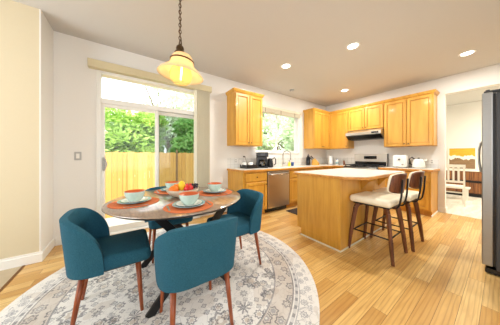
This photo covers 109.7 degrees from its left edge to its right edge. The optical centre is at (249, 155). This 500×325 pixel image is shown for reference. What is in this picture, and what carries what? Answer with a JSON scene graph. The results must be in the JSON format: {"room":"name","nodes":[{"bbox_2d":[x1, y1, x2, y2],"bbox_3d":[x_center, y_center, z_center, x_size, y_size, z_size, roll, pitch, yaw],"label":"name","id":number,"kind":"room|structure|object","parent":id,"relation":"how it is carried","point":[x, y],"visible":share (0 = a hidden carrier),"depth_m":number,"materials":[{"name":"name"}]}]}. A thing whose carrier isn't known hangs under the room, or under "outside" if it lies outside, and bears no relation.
{"room":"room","nodes":[
{"label":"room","id":0,"kind":"room"},
{"bbox_2d":[0,266,21,288],"bbox_3d":[-2.888,1.178,0.979,1.775,0.004,1.005,0,0,-35],"label":"floor","id":1,"kind":"structure","parent":0,"point":[5,275],"depth_m":1.75,"materials":[{"name":"carpet"}]},
{"bbox_2d":[0,265,24,291],"bbox_3d":[-2.151,1.177,1.492,0.020,0.006,1.005,0,0,-35],"label":"trim","id":2,"kind":"structure","parent":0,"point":[22,267],"depth_m":1.67,"materials":[{"name":"wood"}]},
{"bbox_2d":[0,0,38,258],"bbox_3d":[-3.243,-0.230,1.591,1.890,2.820,0.405,0,0,-35],"label":"wall","id":3,"kind":"structure","parent":0,"point":[19,22],"depth_m":1.88,"materials":[{"name":"beige paint"}]},
{"bbox_2d":[0,251,42,270],"bbox_3d":[-3.107,1.123,1.429,1.908,0.115,0.016,0,0,-35],"label":"baseboard","id":4,"kind":"structure","parent":3,"relation":"attached to","point":[31,258],"depth_m":1.88,"materials":[{"name":"white paint"}]},
{"bbox_2d":[39,9,52,250],"bbox_3d":[-2.462,-0.230,2.134,0.012,2.820,0.406,0,0,-35],"label":"wall","id":5,"kind":"structure","parent":0,"point":[45,30],"depth_m":2.08,"materials":[{"name":"paint"}]},
{"bbox_2d":[42,238,54,259],"bbox_3d":[-2.451,1.127,2.142,0.016,0.105,0.405,0,0,-35],"label":"baseboard","id":6,"kind":"structure","parent":5,"relation":"attached to","point":[50,246],"depth_m":2.12,"materials":[{"name":"white paint"}]},
{"bbox_2d":[53,31,325,237],"bbox_3d":[-0.031,-0.200,4.162,6.360,2.880,0.150,0,0,-35],"label":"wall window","id":7,"kind":"structure","parent":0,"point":[74,83],"depth_m":2.49,"materials":[{"name":"paint"}]},
{"bbox_2d":[55,236,61,245],"bbox_3d":[-2.387,1.123,2.423,0.405,0.115,0.016,0,0,-35],"label":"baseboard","id":8,"kind":"structure","parent":7,"relation":"attached to","point":[58,241],"depth_m":2.32,"materials":[{"name":"white paint"}]},
{"bbox_2d":[74,152,80,159],"bbox_3d":[-2.378,0.000,2.432,0.072,0.116,0.012,0,0,-35],"label":"light switch","id":9,"kind":"object","parent":7,"relation":"attached to","point":[77,155],"visible":1,"depth_m":2.43,"materials":[{"name":"grey plastic"}]},
{"bbox_2d":[96,70,201,233],"bbox_3d":[-1.606,-0.035,3.030,1.560,2.430,0.171,0,0,-35],"label":"door","id":10,"kind":"structure","parent":7,"relation":"attached to","point":[101,103],"depth_m":2.71,"materials":[{"name":"white plastic"}]},
{"bbox_2d":[87,58,211,186],"bbox_3d":[-1.518,-0.117,2.972,1.810,2.475,0.104,0,0,-35],"label":"vertical blind","id":11,"kind":"object","parent":7,"relation":"attached to","point":[201,92],"visible":0.82,"depth_m":3.31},
{"bbox_2d":[225,87,264,146],"bbox_3d":[-0.096,-0.777,3.792,0.772,1.125,0.378,0,0,-35],"label":"upper cabinet","id":12,"kind":"object","parent":7,"relation":"attached to","point":[244,107],"visible":1,"depth_m":3.63,"materials":[{"name":"brown wood"}]},
{"bbox_2d":[256,112,299,153],"bbox_3d":[0.744,-0.625,4.676,1.560,1.111,0.170,0,0,-35],"label":"window","id":13,"kind":"structure","parent":7,"relation":"attached to","point":[295,119],"depth_m":4.78,"materials":[{"name":"white plastic"}]},
{"bbox_2d":[262,105,300,117],"bbox_3d":[0.792,-1.160,4.608,1.620,0.160,0.054,0,0,-35],"label":"blind","id":14,"kind":"object","parent":7,"relation":"attached to","point":[269,109],"visible":0.7,"depth_m":4.58,"materials":[{"name":"beige fabric"}]},
{"bbox_2d":[303,108,329,148],"bbox_3d":[2.015,-0.777,5.259,0.844,1.125,0.378,0,0,-35],"label":"upper cabinet","id":15,"kind":"object","parent":7,"relation":"attached to","point":[316,121],"visible":1,"depth_m":5.09,"materials":[{"name":"brown wood"}]},
{"bbox_2d":[325,108,353,149],"bbox_3d":[2.621,-0.777,5.373,0.378,1.125,0.883,0,0,-35],"label":"upper cabinet","id":16,"kind":"object","parent":7,"relation":"attached to","point":[339,119],"visible":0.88,"depth_m":5.12,"materials":[{"name":"brown wood"}]},
{"bbox_2d":[0,194,499,324],"bbox_3d":[2.321,1.210,1.829,11.300,0.060,6.755,0,0,-35],"label":"floor","id":17,"kind":"structure","parent":0,"point":[445,281],"depth_m":1.77,"materials":[{"name":"brown wood"}]},
{"bbox_2d":[110,216,199,234],"bbox_3d":[-1.567,1.169,2.973,1.460,0.022,0.050,0,0,-35],"label":"trim","id":18,"kind":"structure","parent":17,"relation":"on","point":[197,216],"depth_m":2.77,"materials":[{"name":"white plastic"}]},
{"bbox_2d":[0,223,319,324],"bbox_3d":[-0.678,1.174,1.782,2.574,0.012,2.574,0,0,-35],"label":"round rug","id":19,"kind":"object","parent":17,"relation":"on","point":[281,290],"visible":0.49,"depth_m":1.45,"materials":[{"name":"beige fabric"}]},
{"bbox_2d":[59,208,150,324],"bbox_3d":[-1.095,0.788,1.382,0.520,0.760,0.544,0,0,-35],"label":"dining chair","id":20,"kind":"object","parent":19,"relation":"on","point":[89,248],"visible":1,"depth_m":1.23,"materials":[{"name":"teal fabric"}]},
{"bbox_2d":[145,186,192,262],"bbox_3d":[-1.016,0.788,2.198,0.544,0.760,0.520,0,0,-35],"label":"dining chair","id":21,"kind":"object","parent":19,"relation":"on","point":[153,225],"visible":0.12,"depth_m":2.01,"materials":[{"name":"teal fabric"}]},
{"bbox_2d":[101,186,239,317],"bbox_3d":[-0.736,0.799,1.857,1.270,0.738,1.270,0,0,-35],"label":"dining table","id":22,"kind":"object","parent":19,"relation":"on","point":[155,212],"visible":0.5,"depth_m":1.42,"materials":[{"name":"brown wood"}]},
{"bbox_2d":[107,197,159,208],"bbox_3d":[-1.065,0.427,1.629,0.406,0.004,0.406,0,0,-35],"label":"placemat","id":23,"kind":"object","parent":22,"relation":"on","point":[114,205],"visible":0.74,"depth_m":1.54,"materials":[{"name":"orange fabric"}]},
{"bbox_2d":[117,196,151,203],"bbox_3d":[-1.065,0.414,1.629,0.270,0.021,0.270,0,0,-35],"label":"dinner plate","id":24,"kind":"object","parent":23,"relation":"on","point":[149,198],"visible":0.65,"depth_m":1.58,"materials":[{"name":"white ceramic"}]},
{"bbox_2d":[121,197,147,202],"bbox_3d":[-1.065,0.409,1.629,0.210,0.021,0.210,0,0,-35],"label":"salad plate","id":25,"kind":"object","parent":24,"relation":"on","point":[143,198],"visible":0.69,"depth_m":1.60,"materials":[{"name":"white ceramic"}]},
{"bbox_2d":[124,189,144,201],"bbox_3d":[-1.065,0.368,1.629,0.167,0.094,0.167,0,0,-35],"label":"bowl","id":26,"kind":"object","parent":25,"relation":"on","point":[133,195],"visible":0.96,"depth_m":1.58,"materials":[{"name":"green ceramic"}]},
{"bbox_2d":[154,189,167,193],"bbox_3d":[-0.959,0.427,2.177,0.406,0.004,0.406,0,0,-35],"label":"placemat","id":27,"kind":"object","parent":22,"relation":"on","point":[159,190],"visible":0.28,"depth_m":2.05,"materials":[{"name":"orange fabric"}]},
{"bbox_2d":[166,187,198,197],"bbox_3d":[-0.718,0.388,1.882,0.326,0.084,0.326,0,0,-35],"label":"fruit bowl","id":28,"kind":"object","parent":22,"relation":"on","point":[172,193],"visible":0.39,"depth_m":1.75,"materials":[{"name":"beige ceramic"}]},
{"bbox_2d":[169,185,178,190],"bbox_3d":[-0.788,0.351,1.820,0.094,0.094,0.094,0,0,-35],"label":"orange","id":29,"kind":"object","parent":28,"relation":"in","point":[172,188],"visible":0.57,"depth_m":1.79,"materials":[{"name":"orange food"}]},
{"bbox_2d":[178,181,184,190],"bbox_3d":[-0.728,0.318,1.875,0.071,0.106,0.071,0,0,-35],"label":"lemon","id":30,"kind":"object","parent":28,"relation":"in","point":[181,185],"visible":0.93,"depth_m":1.85,"materials":[{"name":"yellow food"}]},
{"bbox_2d":[184,184,192,190],"bbox_3d":[-0.651,0.343,1.868,0.097,0.096,0.097,0,0,-35],"label":"apple","id":31,"kind":"object","parent":28,"relation":"in","point":[188,187],"visible":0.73,"depth_m":1.83,"materials":[{"name":"red plant"}]},
{"bbox_2d":[163,200,212,212],"bbox_3d":[-0.525,0.427,1.517,0.406,0.004,0.406,0,0,-35],"label":"placemat","id":32,"kind":"object","parent":22,"relation":"on","point":[205,205],"visible":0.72,"depth_m":1.43,"materials":[{"name":"orange fabric"}]},
{"bbox_2d":[172,199,204,207],"bbox_3d":[-0.525,0.414,1.517,0.270,0.021,0.270,0,0,-35],"label":"dinner plate","id":33,"kind":"object","parent":32,"relation":"on","point":[203,201],"visible":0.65,"depth_m":1.47,"materials":[{"name":"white ceramic"}]},
{"bbox_2d":[176,200,201,206],"bbox_3d":[-0.525,0.409,1.517,0.210,0.021,0.210,0,0,-35],"label":"salad plate","id":34,"kind":"object","parent":33,"relation":"on","point":[179,203],"visible":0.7,"depth_m":1.50,"materials":[{"name":"white ceramic"}]},
{"bbox_2d":[179,191,198,204],"bbox_3d":[-0.525,0.368,1.517,0.167,0.094,0.167,0,0,-35],"label":"bowl","id":35,"kind":"object","parent":34,"relation":"on","point":[187,198],"visible":0.98,"depth_m":1.47,"materials":[{"name":"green ceramic"}]},
{"bbox_2d":[199,189,231,195],"bbox_3d":[-0.416,0.427,2.079,0.406,0.004,0.406,0,0,-35],"label":"placemat","id":36,"kind":"object","parent":22,"relation":"on","point":[201,193],"visible":0.56,"depth_m":2.00,"materials":[{"name":"orange fabric"}]},
{"bbox_2d":[203,188,225,192],"bbox_3d":[-0.416,0.414,2.079,0.270,0.021,0.270,0,0,-35],"label":"dinner plate","id":37,"kind":"object","parent":36,"relation":"on","point":[222,188],"visible":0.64,"depth_m":2.02,"materials":[{"name":"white ceramic"}]},
{"bbox_2d":[206,188,223,192],"bbox_3d":[-0.416,0.409,2.079,0.210,0.021,0.210,0,0,-35],"label":"salad plate","id":38,"kind":"object","parent":37,"relation":"on","point":[221,189],"visible":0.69,"depth_m":2.07,"materials":[{"name":"white ceramic"}]},
{"bbox_2d":[208,182,221,191],"bbox_3d":[-0.416,0.368,2.079,0.167,0.094,0.167,0,0,-35],"label":"bowl","id":39,"kind":"object","parent":38,"relation":"on","point":[213,186],"visible":0.94,"depth_m":2.03,"materials":[{"name":"green ceramic"}]},
{"bbox_2d":[154,216,237,324],"bbox_3d":[-0.393,0.788,1.267,0.544,0.760,0.520,0,0,-35],"label":"dining chair","id":40,"kind":"object","parent":19,"relation":"on","point":[188,257],"visible":1,"depth_m":1.03,"materials":[{"name":"teal fabric"}]},
{"bbox_2d":[207,189,262,273],"bbox_3d":[-0.155,0.788,1.950,0.520,0.760,0.544,0,0,-35],"label":"dining chair","id":41,"kind":"object","parent":19,"relation":"on","point":[248,209],"visible":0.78,"depth_m":1.95,"materials":[{"name":"teal fabric"}]},
{"bbox_2d":[228,171,266,212],"bbox_3d":[-0.050,0.744,3.653,0.578,0.872,0.656,0,0,-35],"label":"base cabinet","id":42,"kind":"object","parent":17,"relation":"on","point":[257,181],"visible":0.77,"depth_m":3.46,"materials":[{"name":"brown wood"}]},
{"bbox_2d":[265,170,288,212],"bbox_3d":[0.458,0.744,3.984,0.621,0.864,0.679,0,0,-35],"label":"dishwasher","id":43,"kind":"object","parent":17,"relation":"on","point":[277,181],"visible":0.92,"depth_m":3.72,"materials":[{"name":"grey metal"}]},
{"bbox_2d":[286,208,296,214],"bbox_3d":[1.384,1.174,3.861,1.120,0.012,0.560,0,0,-35],"label":"kitchen mat","id":44,"kind":"object","parent":17,"relation":"on","point":[294,211],"visible":0.24,"depth_m":3.73,"materials":[{"name":"grey fabric"}]},
{"bbox_2d":[286,168,315,207],"bbox_3d":[1.117,0.744,4.464,1.000,0.872,0.656,0,0,-35],"label":"base cabinet","id":45,"kind":"object","parent":17,"relation":"on","point":[292,177],"visible":0.21,"depth_m":4.03,"materials":[{"name":"brown wood"}]},
{"bbox_2d":[227,164,349,172],"bbox_3d":[1.274,0.285,4.422,3.676,0.042,0.908,0,0,-35],"label":"countertop","id":46,"kind":"structure","parent":45,"relation":"on","point":[274,168],"depth_m":3.98,"materials":[{"name":"stone"}]},
{"bbox_2d":[240,164,257,168],"bbox_3d":[-0.027,0.226,3.805,0.280,0.075,0.260,0,0,-35],"label":"serving tray","id":47,"kind":"object","parent":46,"relation":"on","point":[247,166],"visible":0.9,"depth_m":3.69,"materials":[{"name":"black plastic"}]},
{"bbox_2d":[256,152,267,167],"bbox_3d":[0.273,0.091,3.980,0.250,0.345,0.258,0,0,-5],"label":"coffee maker","id":48,"kind":"object","parent":46,"relation":"on","point":[261,157],"visible":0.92,"depth_m":3.88,"materials":[{"name":"black plastic"}]},
{"bbox_2d":[267,157,275,166],"bbox_3d":[0.488,0.143,4.149,0.176,0.242,0.200,0,0,-35],"label":"electric kettle","id":49,"kind":"object","parent":46,"relation":"on","point":[269,160],"visible":0.8,"depth_m":4.10,"materials":[{"name":"black plastic"}]},
{"bbox_2d":[306,154,309,164],"bbox_3d":[1.654,0.103,4.997,0.116,0.320,0.116,0,0,-35],"label":"bottle","id":50,"kind":"object","parent":46,"relation":"on","point":[307,157],"visible":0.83,"depth_m":4.95,"materials":[{"name":"black glass"}]},
{"bbox_2d":[312,158,318,164],"bbox_3d":[1.880,0.164,5.057,0.200,0.200,0.120,0,0,15],"label":"knife block","id":51,"kind":"object","parent":46,"relation":"on","point":[314,161],"visible":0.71,"depth_m":5.00,"materials":[{"name":"brown wood"}]},
{"bbox_2d":[329,155,332,164],"bbox_3d":[2.520,0.114,5.503,0.150,0.300,0.150,0,0,-35],"label":"paper towel roll","id":52,"kind":"object","parent":46,"relation":"on","point":[330,156],"visible":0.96,"depth_m":5.45,"materials":[{"name":"white paper"}]},
{"bbox_2d":[316,167,332,169],"bbox_3d":[1.871,0.744,4.987,0.831,0.872,0.656,0,0,-35],"label":"base cabinet","id":53,"kind":"object","parent":17,"relation":"on","point":[326,167],"visible":0.06,"depth_m":4.71,"materials":[{"name":"brown wood"}]},
{"bbox_2d":[293,168,405,252],"bbox_3d":[1.588,0.712,2.778,1.560,0.937,0.969,0,0,-35],"label":"kitchen island","id":54,"kind":"object","parent":17,"relation":"on","point":[324,204],"visible":0.94,"depth_m":2.40,"materials":[{"name":"brown wood"}]},
{"bbox_2d":[343,154,387,169],"bbox_3d":[2.972,0.547,4.555,0.711,1.205,0.788,0,0,-35],"label":"gas range","id":55,"kind":"object","parent":17,"relation":"on","point":[361,161],"visible":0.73,"depth_m":4.61,"materials":[{"name":"grey metal"}]},
{"bbox_2d":[343,165,383,167],"bbox_3d":[2.967,0.275,4.558,0.605,0.019,0.776,0,0,-35],"label":"cooktop","id":56,"kind":"object","parent":55,"relation":"in","point":[351,166],"depth_m":4.44,"materials":[{"name":"black metal"}]},
{"bbox_2d":[348,172,408,266],"bbox_3d":[1.598,0.685,2.187,0.484,0.993,0.536,0,0,-35],"label":"bar stool","id":57,"kind":"object","parent":17,"relation":"on","point":[396,183],"visible":1,"depth_m":2.05,"materials":[{"name":"beige leather"}]},
{"bbox_2d":[370,170,425,251],"bbox_3d":[2.080,0.685,2.474,0.484,0.993,0.536,0,0,-35],"label":"bar stool","id":58,"kind":"object","parent":17,"relation":"on","point":[415,178],"visible":0.87,"depth_m":2.30,"materials":[{"name":"brown wood"}]},
{"bbox_2d":[379,169,437,214],"bbox_3d":[3.474,0.744,3.898,0.656,0.872,0.853,0,0,-35],"label":"base cabinet","id":59,"kind":"object","parent":17,"relation":"on","point":[428,205],"visible":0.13,"depth_m":3.49,"materials":[{"name":"brown wood"}]},
{"bbox_2d":[378,166,439,171],"bbox_3d":[3.482,0.285,3.885,0.660,0.042,0.884,0,0,-35],"label":"countertop","id":60,"kind":"structure","parent":59,"relation":"on","point":[389,167],"depth_m":3.72,"materials":[{"name":"stone"}]},
{"bbox_2d":[393,155,408,167],"bbox_3d":[3.465,0.120,4.052,0.225,0.286,0.260,0,0,-35],"label":"toaster","id":61,"kind":"object","parent":60,"relation":"on","point":[400,161],"visible":0.99,"depth_m":3.98,"materials":[{"name":"white plastic"}]},
{"bbox_2d":[409,157,426,168],"bbox_3d":[3.633,0.140,3.804,0.217,0.248,0.230,0,0,7],"label":"kettle","id":62,"kind":"object","parent":60,"relation":"on","point":[417,163],"visible":0.98,"depth_m":3.73,"materials":[{"name":"white plastic"}]},
{"bbox_2d":[446,164,465,206],"bbox_3d":[4.993,0.690,4.363,0.540,0.980,0.455,0,0,-39],"label":"chair","id":63,"kind":"object","parent":17,"relation":"on","point":[458,167],"visible":0.59,"depth_m":4.17,"materials":[{"name":"white paint"}]},
{"bbox_2d":[446,187,470,200],"bbox_3d":[5.604,1.010,4.991,0.300,0.340,0.800,0,0,-35],"label":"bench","id":64,"kind":"object","parent":17,"relation":"on","point":[467,188],"visible":0.39,"depth_m":4.64,"materials":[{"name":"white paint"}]},
{"bbox_2d":[446,169,481,197],"bbox_3d":[6.861,0.797,4.768,0.470,0.765,3.220,0,0,-35],"label":"sideboard","id":65,"kind":"object","parent":17,"relation":"on","point":[473,178],"visible":0.29,"depth_m":5.10,"materials":[{"name":"brown wood"}]},
{"bbox_2d":[478,89,499,275],"bbox_3d":[2.930,0.255,1.742,0.900,1.849,0.826,0,0,-35],"label":"refrigerator","id":66,"kind":"object","parent":17,"relation":"on","point":[490,143],"visible":1,"depth_m":1.74,"materials":[{"name":"grey metal"}]},
{"bbox_2d":[12,0,499,106],"bbox_3d":[1.712,-1.690,0.953,13.300,0.100,7.410,0,0,-35],"label":"ceiling","id":67,"kind":"structure","parent":0,"point":[404,43],"depth_m":2.44,"materials":[{"name":"paint"}]},
{"bbox_2d":[157,0,202,84],"bbox_3d":[-0.697,-1.180,1.780,0.439,0.920,0.439,0,0,-35],"label":"pendant lamp","id":68,"kind":"object","parent":67,"relation":"hanging from","point":[180,68],"visible":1,"depth_m":1.78,"materials":[{"name":"yellow glass"}]},
{"bbox_2d":[281,63,290,68],"bbox_3d":[0.656,-1.637,3.208,0.196,0.006,0.196,0,0,-35],"label":"recessed light","id":69,"kind":"object","parent":67,"relation":"in","point":[286,65],"visible":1,"depth_m":3.21,"materials":[{"name":"white plastic"}]},
{"bbox_2d":[346,42,360,49],"bbox_3d":[1.536,-1.637,2.626,0.196,0.006,0.196,0,0,-35],"label":"recessed light","id":70,"kind":"object","parent":67,"relation":"in","point":[354,45],"visible":1,"depth_m":2.61,"materials":[{"name":"white plastic"}]},
{"bbox_2d":[458,50,476,56],"bbox_3d":[3.466,-1.637,2.811,0.196,0.006,0.196,0,0,-35],"label":"recessed light","id":71,"kind":"object","parent":67,"relation":"in","point":[469,52],"visible":1,"depth_m":2.81,"materials":[{"name":"white plastic"}]},
{"bbox_2d":[326,63,499,207],"bbox_3d":[3.990,-0.230,3.844,0.120,2.820,4.960,0,0,-35],"label":"wall","id":72,"kind":"structure","parent":0,"point":[489,76],"depth_m":3.75,"materials":[{"name":"paint"}]},
{"bbox_2d":[227,157,325,167],"bbox_3d":[1.016,0.154,4.796,3.653,0.220,0.001,0,0,-35],"label":"tile","id":73,"kind":"structure","parent":72,"relation":"attached to","point":[322,160],"depth_m":4.63,"materials":[{"name":"white tile"}]},
{"bbox_2d":[326,157,353,164],"bbox_3d":[2.787,0.154,5.467,0.001,0.220,0.898,0,0,-35],"label":"tile","id":74,"kind":"structure","parent":72,"relation":"attached to","point":[348,160],"depth_m":5.40,"materials":[{"name":"white tile"}]},
{"bbox_2d":[348,100,383,130],"bbox_3d":[3.110,-1.012,4.670,0.378,0.655,0.826,0,0,-35],"label":"upper cabinet","id":75,"kind":"object","parent":72,"relation":"attached to","point":[370,115],"visible":0.97,"depth_m":4.53,"materials":[{"name":"brown wood"}]},
{"bbox_2d":[346,128,383,140],"bbox_3d":[3.055,-0.558,4.632,0.491,0.248,0.822,0,0,-35],"label":"range hood","id":76,"kind":"object","parent":75,"relation":"attached to","point":[370,134],"visible":0.9,"depth_m":4.48,"materials":[{"name":"silver metal"}]},
{"bbox_2d":[383,89,439,146],"bbox_3d":[3.598,-0.777,3.967,0.378,1.125,0.881,0,0,-35],"label":"upper cabinet","id":77,"kind":"object","parent":72,"relation":"attached to","point":[410,120],"visible":1,"depth_m":3.83,"materials":[{"name":"brown wood"}]},
{"bbox_2d":[389,159,438,167],"bbox_3d":[3.749,0.174,4.082,0.001,0.180,0.865,0,0,-35],"label":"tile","id":78,"kind":"structure","parent":72,"relation":"attached to","point":[436,162],"depth_m":3.85,"materials":[{"name":"white tile"}]},
{"bbox_2d":[438,207,444,212],"bbox_3d":[4.013,1.127,3.691,0.016,0.105,0.100,0,0,-35],"label":"baseboard","id":79,"kind":"structure","parent":72,"relation":"attached to","point":[441,209],"depth_m":3.68,"materials":[{"name":"white paint"}]},
{"bbox_2d":[446,101,481,169],"bbox_3d":[7.066,-0.230,5.008,0.120,2.820,6.560,0,0,-35],"label":"wall","id":80,"kind":"structure","parent":0,"point":[463,121],"depth_m":5.47,"materials":[{"name":"paint"}]},
{"bbox_2d":[448,147,475,169],"bbox_3d":[6.623,0.075,5.504,0.034,0.670,0.560,0,0,-35],"label":"painting","id":81,"kind":"object","parent":80,"relation":"attached to","point":[459,156],"visible":0.94,"depth_m":5.47,"materials":[{"name":"paper"}]},
{"bbox_3d":[-0.959,0.414,2.177,0.270,0.021,0.270,0,0,-35],"label":"dinner plate","id":82,"kind":"object","parent":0,"visible":0},
{"bbox_3d":[-0.959,0.409,2.177,0.210,0.021,0.210,0,0,-35],"label":"salad plate","id":83,"kind":"object","parent":82,"relation":"on","visible":0},
{"bbox_2d":[165,181,178,187],"bbox_3d":[-0.959,0.368,2.177,0.167,0.094,0.167,0,0,-35],"label":"bowl","id":84,"kind":"object","parent":83,"relation":"on","point":[168,184],"visible":0.5,"depth_m":2.12,"materials":[{"name":"green ceramic"}]},
{"label":"outside","id":85,"kind":"structure","parent":0,"visible":0},
{"bbox_3d":[-0.687,2.080,13.253,30.000,0.200,13.450,0,0,-35],"label":"ground","id":86,"kind":"structure","parent":85,"visible":0},
{"bbox_2d":[105,217,137,225],"bbox_3d":[-1.068,1.640,4.165,11.000,0.780,1.040,0,0,-35],"label":"patio slab","id":87,"kind":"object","parent":86,"relation":"on","point":[111,221],"depth_m":3.36,"materials":[{"name":"concrete"}]},
{"bbox_2d":[105,107,168,152],"bbox_3d":[-4.846,-0.032,7.158,2.855,4.033,2.064,0,0,-35],"label":"leafy tree","id":88,"kind":"object","parent":86,"relation":"on","point":[129,132],"visible":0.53,"depth_m":6.77,"materials":[{"name":"green plant"}]},
{"bbox_2d":[105,150,193,217],"bbox_3d":[-0.671,0.875,8.058,16.096,2.210,0.120,0,0,-35],"label":"fence","id":89,"kind":"object","parent":86,"relation":"on","point":[125,171],"visible":0.16,"depth_m":5.96,"materials":[{"name":"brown wood"}]},
{"bbox_2d":[133,83,193,152],"bbox_3d":[-5.090,-1.691,10.843,4.662,7.348,2.685,0,0,-35],"label":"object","id":90,"kind":"object","parent":86,"relation":"on","point":[173,98],"visible":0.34,"depth_m":10.68,"materials":[{"name":"white"}]},
{"bbox_2d":[167,118,193,152],"bbox_3d":[-2.814,-0.028,8.647,2.527,4.025,2.282,0,0,-35],"label":"leafy tree","id":91,"kind":"object","parent":86,"relation":"on","point":[184,131],"visible":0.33,"depth_m":8.05,"materials":[{"name":"green plant"}]},
{"bbox_2d":[256,113,281,149],"bbox_3d":[0.733,-1.206,11.007,3.184,6.376,2.504,0,0,-24],"label":"leafy tree","id":92,"kind":"object","parent":86,"relation":"on","point":[268,126],"visible":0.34,"depth_m":10.47,"materials":[{"name":"green plant"}]},
{"bbox_2d":[273,115,289,150],"bbox_3d":[2.831,-2.576,17.223,6.690,9.116,3.035,0,0,-35],"label":"tree","id":93,"kind":"object","parent":86,"relation":"on","point":[282,120],"visible":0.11,"depth_m":17.09,"materials":[{"name":"green plant"}]},
{"bbox_2d":[281,117,293,150],"bbox_3d":[3.829,-1.191,12.938,3.336,6.347,2.326,0,0,-29],"label":"leafy tree","id":94,"kind":"object","parent":86,"relation":"on","point":[288,130],"visible":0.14,"depth_m":12.38,"materials":[{"name":"green plant"}]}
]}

